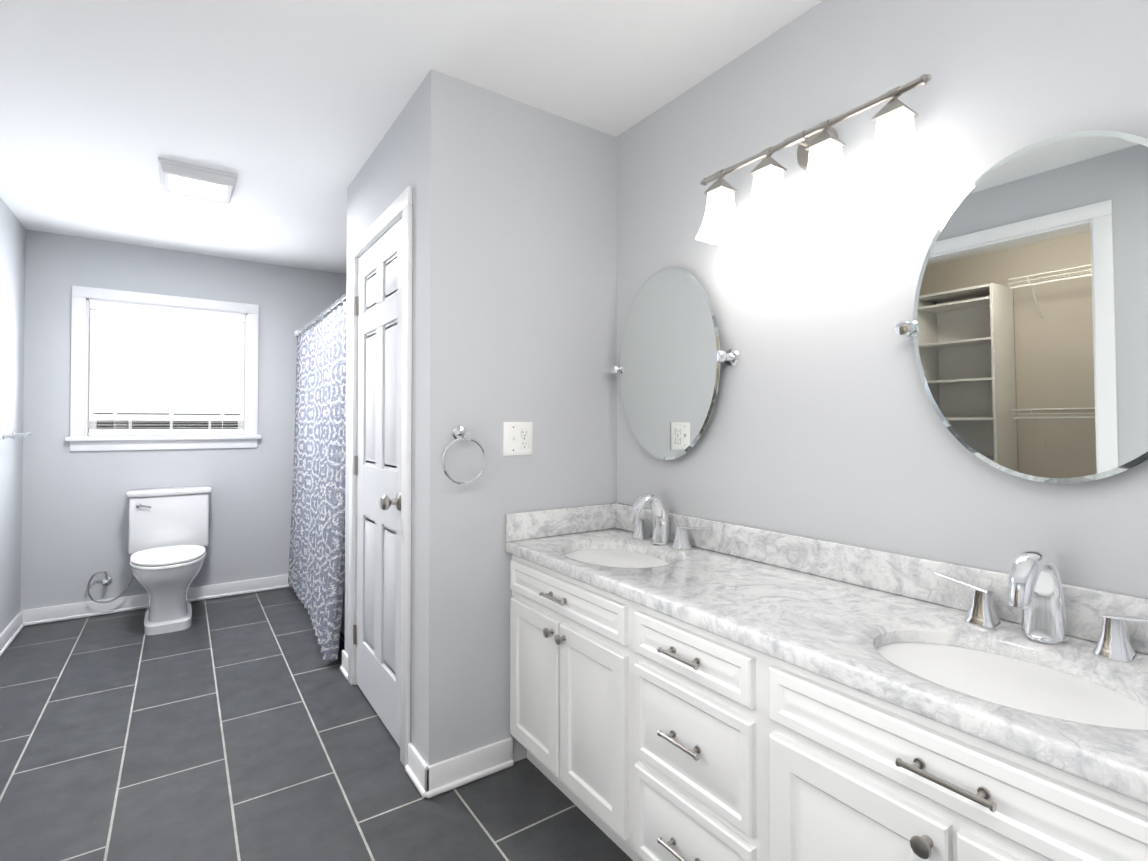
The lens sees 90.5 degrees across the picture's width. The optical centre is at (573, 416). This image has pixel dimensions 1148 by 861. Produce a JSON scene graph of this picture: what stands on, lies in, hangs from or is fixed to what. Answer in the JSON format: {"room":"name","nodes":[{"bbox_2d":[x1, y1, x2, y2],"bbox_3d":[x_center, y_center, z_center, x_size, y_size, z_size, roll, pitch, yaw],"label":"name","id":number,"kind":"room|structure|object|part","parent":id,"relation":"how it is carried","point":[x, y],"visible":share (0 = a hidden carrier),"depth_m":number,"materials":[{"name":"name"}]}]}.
{"room":"bathroom","nodes":[
{"label":"bathroom","id":0,"kind":"room"},
{"bbox_2d":[0,198,25,633],"bbox_3d":[-1.938,0.034,1.308,0.100,2.440,5.250,1,-1,-35],"label":"wall","id":1,"kind":"structure","parent":0,"point":[12,268],"depth_m":3.25,"materials":[{"name":"grey paint"}]},
{"bbox_2d":[0,610,24,656],"bbox_3d":[-1.915,1.205,1.368,0.024,0.097,5.150,1,-1,-35],"label":"baseboard","id":2,"kind":"structure","parent":1,"relation":"attached to","point":[11,630],"depth_m":3.23,"materials":[{"name":"white wood"}]},
{"bbox_2d":[0,430,31,439],"bbox_3d":[-3.035,0.104,3.059,0.080,0.052,0.652,1,-1,-35],"label":"towel bar","id":3,"kind":"object","parent":1,"relation":"attached to","point":[14,435],"visible":0.98,"depth_m":3.11,"materials":[{"name":"silver metal"}]},
{"bbox_2d":[20,229,346,610],"bbox_3d":[-2.469,0.075,4.190,2.495,2.440,0.100,1,-1,-35],"label":"wall","id":4,"kind":"structure","parent":0,"point":[75,522],"depth_m":3.81,"materials":[{"name":"grey paint"}]},
{"bbox_2d":[23,574,290,625],"bbox_3d":[-2.757,1.242,3.900,1.510,0.097,0.024,1,-1,-35],"label":"baseboard","id":5,"kind":"structure","parent":4,"relation":"attached to","point":[42,615],"depth_m":3.77,"materials":[{"name":"white wood"}]},
{"bbox_2d":[65,285,260,450],"bbox_3d":[-2.789,-0.300,3.945,1.085,1.057,0.150,1,-1,-35],"label":"window","id":6,"kind":"structure","parent":4,"relation":"in","point":[81,424],"depth_m":3.82,"materials":[{"name":"white wood"}]},
{"bbox_2d":[88,301,244,435],"bbox_3d":[-2.786,-0.307,3.942,0.873,0.875,0.058,1,-1,-35],"label":"window blinds","id":7,"kind":"object","parent":6,"relation":"attached to","point":[140,363],"visible":0.96,"depth_m":3.92,"materials":[{"name":"white"}]},
{"bbox_2d":[93,413,239,414],"bbox_3d":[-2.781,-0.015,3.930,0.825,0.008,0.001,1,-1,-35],"label":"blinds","id":8,"kind":"object","parent":6,"relation":"attached to","point":[166,414],"visible":1,"depth_m":3.91,"materials":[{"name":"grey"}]},
{"bbox_2d":[0,587,632,860],"bbox_3d":[-0.980,1.294,2.011,2.495,0.060,5.350,1,-1,-35],"label":"floor","id":9,"kind":"structure","parent":0,"point":[248,727],"depth_m":2.07,"materials":[{"name":"tile"}]},
{"bbox_2d":[87,485,211,634],"bbox_3d":[-2.640,0.883,3.539,0.658,0.805,0.756,1,-1,-35],"label":"toilet","id":10,"kind":"object","parent":9,"relation":"on","point":[168,540],"visible":1,"depth_m":3.62,"materials":[{"name":"white ceramic"}]},
{"bbox_3d":[-2.491,0.861,3.500,0.384,0.046,0.523,1,-1,-35],"label":"seat","id":11,"kind":"part","parent":10,"relation":"part of","materials":[{"name":"white plastic"}]},
{"bbox_2d":[340,579,344,635],"bbox_3d":[-1.287,1.076,3.861,0.697,0.430,1.752,1,-1,-35],"label":"bathtub","id":12,"kind":"object","parent":9,"relation":"on","point":[342,629],"depth_m":3.34,"materials":[{"name":"white ceramic"}]},
{"bbox_2d":[505,549,1147,860],"bbox_3d":[0.467,0.871,1.457,0.542,0.770,1.808,1,-1,-35],"label":"bathroom vanity","id":13,"kind":"object","parent":9,"relation":"on","point":[686,688],"depth_m":1.19,"materials":[{"name":"white paint"}]},
{"bbox_2d":[506,529,1147,796],"bbox_3d":[0.481,0.466,1.461,0.520,0.040,1.828,1,-1,-35],"label":"countertop","id":14,"kind":"structure","parent":13,"relation":"on","point":[819,622],"depth_m":1.21,"materials":[{"name":"white stone"}]},
{"bbox_2d":[561,541,676,568],"bbox_3d":[0.139,0.559,1.918,0.380,0.158,0.490,1,-1,-35],"label":"sink","id":15,"kind":"object","parent":14,"relation":"in","point":[613,554],"depth_m":2.02,"materials":[{"name":"white ceramic"}]},
{"bbox_2d":[621,493,712,548],"bbox_3d":[0.268,0.362,2.009,0.171,0.182,0.416,1,-1,-35],"label":"faucet","id":16,"kind":"object","parent":14,"relation":"on","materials":[{"name":"silver metal"}]},
{"bbox_2d":[857,621,1147,744],"bbox_3d":[0.763,0.546,1.012,0.380,0.158,0.490,1,-1,-35],"label":"sink","id":17,"kind":"object","parent":14,"relation":"in","point":[1118,706],"depth_m":1.04,"materials":[{"name":"white ceramic"}]},
{"bbox_2d":[925,549,1147,664],"bbox_3d":[0.892,0.349,1.104,0.171,0.182,0.416,1,-1,-35],"label":"faucet","id":18,"kind":"object","parent":14,"relation":"on","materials":[{"name":"silver metal"}]},
{"bbox_2d":[340,84,428,797],"bbox_3d":[-0.778,0.050,2.426,0.242,2.440,1.204,1,-1,-35],"label":"wall","id":19,"kind":"structure","parent":0,"point":[379,666],"depth_m":2.33,"materials":[{"name":"grey paint"}]},
{"bbox_2d":[288,294,346,660],"bbox_3d":[-1.661,0.286,3.615,0.167,1.922,1.757,1,-1,-35],"label":"shower curtain","id":20,"kind":"object","parent":19,"relation":"attached to","point":[316,575],"visible":0.9,"depth_m":3.44,"materials":[{"name":"blue fabric"}]},
{"bbox_3d":[-0.797,0.220,2.438,0.119,2.100,0.860,1,-1,-35],"label":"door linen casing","id":21,"kind":"part","parent":19,"relation":"part of","materials":[{"name":"white wood"}]},
{"bbox_2d":[0,0,822,274],"bbox_3d":[-0.980,-1.206,2.047,2.495,0.060,5.350,1,-1,-35],"label":"ceiling","id":22,"kind":"structure","parent":0,"point":[287,112],"depth_m":2.02,"materials":[{"name":"white paint"}]},
{"bbox_2d":[158,158,236,203],"bbox_3d":[-1.838,-1.135,2.785,0.310,0.058,0.310,1,-1,-35],"label":"ceiling light","id":23,"kind":"object","parent":22,"relation":"attached to","point":[185,179],"visible":1,"depth_m":2.72,"materials":[{"name":"white plastic"}]},
{"bbox_2d":[418,69,616,797],"bbox_3d":[-0.181,0.046,2.170,0.819,2.440,0.124,1,-1,-35],"label":"wall","id":24,"kind":"structure","parent":0,"point":[518,293],"depth_m":2.05,"materials":[{"name":"grey paint"}]},
{"bbox_2d":[442,425,486,484],"bbox_3d":[-0.381,0.132,1.948,0.162,0.202,0.060,1,-1,-35],"label":"towel ring","id":25,"kind":"object","parent":24,"relation":"attached to","point":[460,432],"visible":1,"depth_m":1.94,"materials":[{"name":"silver metal"}]},
{"bbox_2d":[503,422,532,455],"bbox_3d":[-0.202,0.083,2.097,0.122,0.124,0.018,1,-1,-35],"label":"electrical outlet plate","id":26,"kind":"object","parent":24,"relation":"attached to","point":[517,438],"visible":1,"depth_m":2.10,"materials":[{"name":"white plastic"}]},
{"bbox_2d":[506,503,616,540],"bbox_3d":[-0.031,0.406,2.207,0.518,0.100,0.020,1,-1,-35],"label":"backsplash","id":27,"kind":"structure","parent":24,"relation":"attached to","point":[541,523],"depth_m":2.18,"materials":[{"name":"white stone"}]},
{"bbox_2d":[616,0,1147,597],"bbox_3d":[0.035,0.053,2.667,0.100,2.440,5.250,1,-1,-35],"label":"wall","id":28,"kind":"structure","parent":0,"point":[826,422],"depth_m":1.52,"materials":[{"name":"grey paint"}]},
{"bbox_2d":[610,267,739,459],"bbox_3d":[0.336,-0.190,2.077,0.077,0.700,0.606,1,-1,-35],"label":"mirror","id":29,"kind":"object","parent":28,"relation":"attached to","point":[673,356],"visible":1,"depth_m":2.04,"materials":[{"name":"silver glass"}]},
{"bbox_2d":[696,74,930,244],"bbox_3d":[0.629,-0.697,1.581,0.164,0.265,0.690,1,-1,-35],"label":"sconce","id":30,"kind":"object","parent":28,"relation":"attached to","point":[896,159],"visible":1,"depth_m":1.48,"materials":[{"name":"white glass"}]},
{"bbox_2d":[617,503,1147,652],"bbox_3d":[0.693,0.397,1.595,0.020,0.100,1.807,1,-1,-35],"label":"backsplash","id":31,"kind":"structure","parent":28,"relation":"attached to","point":[891,572],"depth_m":1.50,"materials":[{"name":"white stone"}]},
{"bbox_2d":[895,130,1147,483],"bbox_3d":[0.968,-0.214,1.159,0.077,0.700,0.606,1,-1,-35],"label":"mirror","id":32,"kind":"object","parent":28,"relation":"attached to","point":[1024,330],"visible":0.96,"depth_m":1.15,"materials":[{"name":"silver glass"}]}
]}

